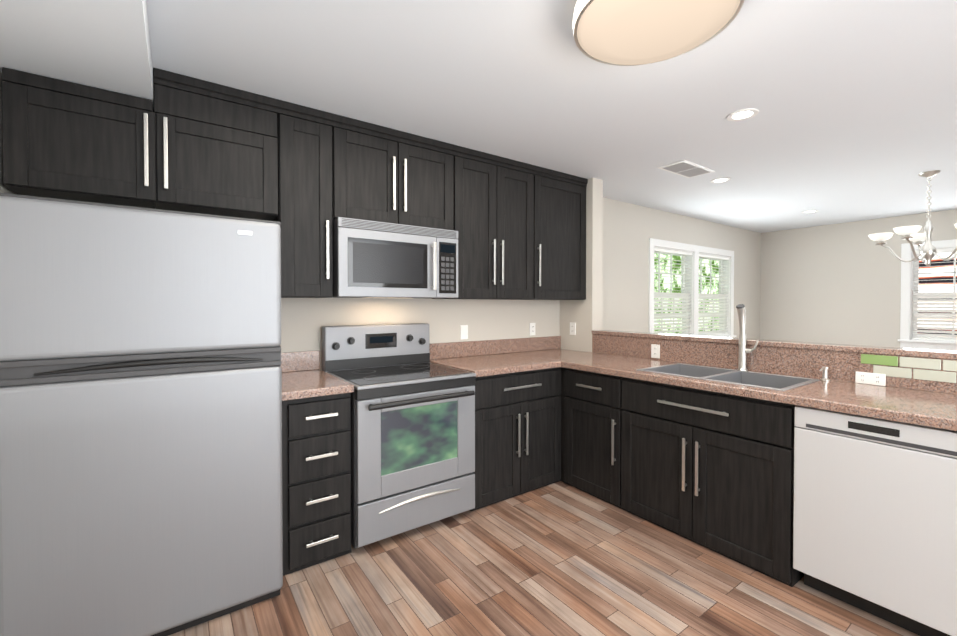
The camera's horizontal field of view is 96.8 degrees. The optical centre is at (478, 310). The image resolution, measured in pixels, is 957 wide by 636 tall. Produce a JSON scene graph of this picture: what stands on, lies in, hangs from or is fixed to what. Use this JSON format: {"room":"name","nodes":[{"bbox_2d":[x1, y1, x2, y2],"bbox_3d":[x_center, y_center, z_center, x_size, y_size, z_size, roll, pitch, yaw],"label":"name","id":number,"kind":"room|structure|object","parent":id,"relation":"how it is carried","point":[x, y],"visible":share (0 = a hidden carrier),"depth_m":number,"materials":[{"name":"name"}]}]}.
{"room":"kitchen","nodes":[
{"label":"kitchen","id":0,"kind":"room"},
{"bbox_2d":[0,71,15,193],"bbox_3d":[-0.562,0.117,-0.355,0.150,2.470,5.700,-1,1,-35],"label":"wall","id":1,"kind":"structure","parent":0,"point":[4,189],"depth_m":1.79,"materials":[{"name":"grey paint"}]},
{"bbox_2d":[0,0,153,108],"bbox_3d":[-0.337,-1.048,-0.118,0.509,0.148,5.548,-1,1,-35],"label":"ceiling","id":2,"kind":"structure","parent":0,"point":[103,44],"depth_m":1.58,"materials":[{"name":"white paint"}]},
{"bbox_2d":[280,197,760,369],"bbox_3d":[1.105,0.053,4.423,8.410,2.470,0.150,-1,1,-35],"label":"wall","id":3,"kind":"structure","parent":0,"point":[629,230],"depth_m":4.49,"materials":[{"name":"grey paint"}]},
{"bbox_2d":[2,67,277,220],"bbox_3d":[-1.613,-0.802,2.161,1.042,0.560,0.357,-1,1,-35],"label":"upper cabinet","id":4,"kind":"object","parent":3,"relation":"attached to","point":[178,150],"visible":0.96,"depth_m":1.99,"materials":[{"name":"black wood"}]},
{"bbox_2d":[272,114,332,297],"bbox_3d":[-1.065,-0.581,2.554,0.290,1.012,0.357,-1,1,-35],"label":"upper cabinet","id":5,"kind":"object","parent":3,"relation":"attached to","point":[304,217],"visible":0.94,"depth_m":2.43,"materials":[{"name":"black wood"}]},
{"bbox_2d":[153,68,587,186],"bbox_3d":[-0.379,-1.129,3.045,3.089,0.068,0.341,-1,1,-35],"label":"crown molding","id":6,"kind":"structure","parent":3,"relation":"attached to","point":[201,87],"depth_m":2.52,"materials":[{"name":"black wood"}]},
{"bbox_2d":[332,127,452,229],"bbox_3d":[-0.601,-0.823,2.881,0.838,0.538,0.357,-1,1,-35],"label":"upper cabinet","id":7,"kind":"object","parent":3,"relation":"attached to","point":[380,179],"visible":0.94,"depth_m":2.72,"materials":[{"name":"black wood"}]},
{"bbox_2d":[332,217,457,297],"bbox_3d":[-0.579,-0.315,2.856,0.830,0.466,0.434,-1,1,-35],"label":"microwave","id":8,"kind":"object","parent":7,"relation":"attached to","point":[374,259],"visible":0.98,"depth_m":2.67,"materials":[{"name":"grey metal"}]},
{"bbox_2d":[460,325,467,338],"bbox_3d":[-0.115,0.181,3.457,0.072,0.115,0.008,-1,1,-35],"label":"electrical outlet","id":9,"kind":"object","parent":3,"relation":"attached to","point":[463,331],"visible":1,"depth_m":3.45,"materials":[{"name":"white plastic"}]},
{"bbox_2d":[432,156,533,299],"bbox_3d":[0.055,-0.592,3.351,0.760,1.012,0.357,-1,1,-35],"label":"upper cabinet","id":10,"kind":"object","parent":3,"relation":"attached to","point":[493,215],"visible":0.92,"depth_m":3.21,"materials":[{"name":"black wood"}]},
{"bbox_2d":[530,323,534,335],"bbox_3d":[0.495,0.175,3.892,0.072,0.115,0.008,-1,1,-35],"label":"electrical outlet","id":11,"kind":"object","parent":3,"relation":"attached to","point":[532,328],"visible":1,"depth_m":3.89,"materials":[{"name":"white plastic"}]},
{"bbox_2d":[520,175,585,299],"bbox_3d":[0.627,-0.598,3.758,0.632,1.012,0.357,-1,1,-35],"label":"upper cabinet","id":12,"kind":"object","parent":3,"relation":"attached to","point":[559,240],"visible":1,"depth_m":3.63,"materials":[{"name":"black wood"}]},
{"bbox_2d":[648,238,735,337],"bbox_3d":[2.805,-0.180,5.593,2.130,1.325,0.190,-1,1,-35],"label":"window","id":13,"kind":"structure","parent":3,"relation":"in","point":[693,274],"depth_m":5.55,"materials":[{"name":"white wood"}]},
{"bbox_2d":[654,248,728,335],"bbox_3d":[2.816,-0.193,5.576,1.884,1.102,0.040,-1,1,-35],"label":"window blinds","id":14,"kind":"object","parent":13,"relation":"attached to","point":[676,299],"visible":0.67,"depth_m":5.47,"materials":[{"name":"white plastic"}]},
{"bbox_2d":[169,481,918,635],"bbox_3d":[2.758,1.369,2.118,8.410,0.100,5.850,-1,1,-35],"label":"floor","id":15,"kind":"structure","parent":0,"point":[560,558],"depth_m":2.01,"materials":[{"name":"brown wood"}]},
{"bbox_2d":[0,193,282,635],"bbox_3d":[-1.483,0.458,1.994,0.900,1.724,0.773,-1,1,-35],"label":"refrigerator","id":16,"kind":"object","parent":15,"relation":"on","point":[140,426],"visible":1,"depth_m":1.64,"materials":[{"name":"grey metal"}]},
{"bbox_2d":[282,392,350,575],"bbox_3d":[-0.998,0.874,2.430,0.354,0.880,0.667,-1,1,-35],"label":"base cabinet","id":17,"kind":"object","parent":15,"relation":"on","point":[316,475],"visible":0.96,"depth_m":2.18,"materials":[{"name":"black wood"}]},
{"bbox_2d":[280,350,353,400],"bbox_3d":[-1.003,0.351,2.423,0.365,0.164,0.662,-1,1,-35],"label":"countertop","id":18,"kind":"structure","parent":17,"relation":"on","point":[303,376],"depth_m":2.41,"materials":[{"name":"stone"}]},
{"bbox_2d":[322,323,475,547],"bbox_3d":[-0.504,0.708,2.717,0.768,1.205,0.737,-1,1,-35],"label":"stove","id":19,"kind":"object","parent":15,"relation":"on","point":[412,437],"visible":0.98,"depth_m":2.50,"materials":[{"name":"grey metal"}]},
{"bbox_2d":[469,367,560,510],"bbox_3d":[0.123,0.864,3.228,0.827,0.880,0.667,-1,1,-35],"label":"base cabinet","id":20,"kind":"object","parent":15,"relation":"on","point":[517,433],"visible":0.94,"depth_m":2.89,"materials":[{"name":"black wood"}]},
{"bbox_2d":[430,339,561,376],"bbox_3d":[0.101,0.341,3.209,0.780,0.164,0.662,-1,1,-35],"label":"countertop","id":21,"kind":"structure","parent":20,"relation":"on","point":[481,358],"depth_m":3.36,"materials":[{"name":"stone"}]},
{"bbox_2d":[514,337,956,430],"bbox_3d":[1.314,0.347,2.765,0.681,0.164,2.792,-1,1,-35],"label":"countertop","id":22,"kind":"structure","parent":20,"relation":"on","point":[918,407],"depth_m":2.05,"materials":[{"name":"stone"}]},
{"bbox_2d":[636,363,818,390],"bbox_3d":[1.466,0.483,2.571,0.508,0.192,0.823,-1,1,-35],"label":"sink","id":23,"kind":"object","parent":22,"relation":"in","point":[763,380],"visible":0.29,"depth_m":2.63,"materials":[{"name":"silver metal"}]},
{"bbox_2d":[736,304,758,370],"bbox_3d":[1.702,0.176,2.697,0.088,0.427,0.121,-1,1,-35],"label":"faucet","id":24,"kind":"object","parent":22,"relation":"on","point":[741,312],"visible":0.98,"depth_m":2.71,"materials":[{"name":"silver metal"}]},
{"bbox_2d":[819,367,829,380],"bbox_3d":[1.921,0.356,2.368,0.098,0.076,0.044,-1,1,-35],"label":"soap dispenser","id":25,"kind":"object","parent":22,"relation":"on","point":[825,374],"visible":0.98,"depth_m":2.37,"materials":[{"name":"silver metal"}]},
{"bbox_2d":[560,367,622,508],"bbox_3d":[1.020,0.864,3.183,0.682,0.880,0.548,-1,1,-35],"label":"base cabinet","id":26,"kind":"object","parent":15,"relation":"on","point":[591,406],"visible":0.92,"depth_m":2.97,"materials":[{"name":"black wood"}]},
{"bbox_2d":[534,336,560,339],"bbox_3d":[0.699,0.335,3.635,0.450,0.164,0.662,-1,1,-35],"label":"countertop","id":27,"kind":"structure","parent":26,"relation":"on","point":[548,337],"depth_m":3.99,"materials":[{"name":"stone"}]},
{"bbox_2d":[621,377,803,586],"bbox_3d":[1.456,0.873,2.572,0.682,0.880,0.946,-1,1,-35],"label":"base cabinet","id":28,"kind":"object","parent":15,"relation":"on","point":[712,471],"visible":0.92,"depth_m":2.30,"materials":[{"name":"black wood"}]},
{"bbox_2d":[793,405,956,635],"bbox_3d":[1.892,0.884,1.925,0.598,0.870,0.596,-1,1,-35],"label":"dishwasher","id":29,"kind":"object","parent":15,"relation":"on","point":[875,519],"visible":0.94,"depth_m":1.75,"materials":[{"name":"white painted metal"},{"name":"dark gray plastic"},{"name":"black plastic"}]},
{"bbox_2d":[146,0,956,232],"bbox_3d":[2.758,-1.201,2.084,8.410,0.100,5.850,-1,1,-35],"label":"ceiling","id":30,"kind":"structure","parent":0,"point":[854,103],"depth_m":2.21,"materials":[{"name":"white paint"}]},
{"bbox_2d":[573,0,743,65],"bbox_3d":[0.639,-1.078,1.553,0.578,0.130,0.578,-1,1,-35],"label":"flush ceiling light","id":31,"kind":"object","parent":30,"relation":"attached to","point":[627,32],"visible":1,"depth_m":1.54,"materials":[{"name":"beige glass"}]},
{"bbox_2d":[657,160,714,177],"bbox_3d":[1.724,-1.164,3.528,0.480,0.012,0.230,-1,1,-35],"label":"ceiling vent","id":32,"kind":"object","parent":30,"relation":"in","point":[686,168],"visible":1,"depth_m":3.50,"materials":[{"name":"white metal"}]},
{"bbox_2d":[710,178,730,182],"bbox_3d":[2.187,-1.170,3.844,0.164,0.007,0.164,-1,1,-35],"label":"recessed light","id":33,"kind":"object","parent":30,"relation":"in","point":[719,180],"visible":1,"depth_m":3.84,"materials":[{"name":"white"}]},
{"bbox_2d":[727,108,758,120],"bbox_3d":[1.562,-1.153,2.515,0.164,0.007,0.164,-1,1,-35],"label":"recessed light","id":34,"kind":"object","parent":30,"relation":"in","point":[743,114],"visible":1,"depth_m":2.51,"materials":[{"name":"white plastic"}]},
{"bbox_2d":[801,210,817,212],"bbox_3d":[4.003,-1.188,5.138,0.164,0.007,0.164,-1,1,-35],"label":"recessed light","id":35,"kind":"object","parent":30,"relation":"in","point":[810,211],"visible":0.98,"depth_m":5.13,"materials":[{"name":"white plastic"}]},
{"bbox_2d":[868,170,956,265],"bbox_3d":[3.824,-0.772,3.647,0.740,0.799,0.718,-1,1,-35],"label":"chandelier","id":36,"kind":"object","parent":30,"relation":"hanging from","point":[927,251],"visible":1,"depth_m":3.62,"materials":[{"name":"silver metal"}]},
{"bbox_2d":[560,178,956,393],"bbox_3d":[1.651,0.072,3.001,0.164,2.470,2.800,-1,1,-35],"label":"wall","id":37,"kind":"structure","parent":0,"point":[812,359],"depth_m":3.08,"materials":[{"name":"grey paint"}]},
{"bbox_2d":[570,322,575,334],"bbox_3d":[0.877,0.174,3.961,0.008,0.115,0.072,-1,1,-35],"label":"electrical outlet","id":38,"kind":"object","parent":37,"relation":"attached to","point":[572,328],"visible":1,"depth_m":3.96,"materials":[{"name":"white plastic"}]},
{"bbox_2d":[651,344,659,358],"bbox_3d":[1.364,0.318,3.279,0.008,0.105,0.072,-1,1,-35],"label":"electrical outlet","id":39,"kind":"object","parent":37,"relation":"attached to","point":[655,350],"visible":1,"depth_m":3.28,"materials":[{"name":"white plastic"}]},
{"bbox_2d":[855,371,885,385],"bbox_3d":[2.076,0.364,2.254,0.008,0.062,0.120,-1,1,-35],"label":"electrical outlet","id":40,"kind":"object","parent":37,"relation":"attached to","point":[870,378],"visible":1,"depth_m":2.25,"materials":[{"name":"white plastic"}]},
{"bbox_2d":[859,353,956,393],"bbox_3d":[2.225,0.317,2.064,0.013,0.161,0.574,-1,1,-35],"label":"sample","id":41,"kind":"object","parent":37,"relation":"attached to","point":[929,374],"visible":1,"depth_m":2.12,"materials":[{"name":"tile"}]},
{"bbox_2d":[760,209,956,347],"bbox_3d":[6.166,0.052,4.436,0.150,2.470,5.700,-1,1,-35],"label":"wall","id":42,"kind":"structure","parent":0,"point":[840,283],"depth_m":5.93,"materials":[{"name":"grey paint"}]},
{"bbox_2d":[897,239,956,350],"bbox_3d":[5.759,-0.172,4.953,0.190,1.325,1.230,-1,1,-35],"label":"window","id":43,"kind":"structure","parent":42,"relation":"in","point":[908,284],"depth_m":5.34,"materials":[{"name":"white wood"}]},
{"bbox_2d":[912,248,956,340],"bbox_3d":[5.742,-0.184,4.941,0.040,1.102,0.984,-1,1,-35],"label":"window blinds","id":44,"kind":"object","parent":43,"relation":"attached to","point":[927,299],"visible":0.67,"depth_m":5.18,"materials":[{"name":"white plastic"}]},
{"label":"outside","id":45,"kind":"structure","parent":0,"visible":0},
{"bbox_2d":[654,252,956,336],"bbox_3d":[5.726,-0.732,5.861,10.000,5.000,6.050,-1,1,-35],"label":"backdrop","id":46,"kind":"structure","parent":45,"point":[715,286],"depth_m":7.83,"materials":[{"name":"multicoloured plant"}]}
]}

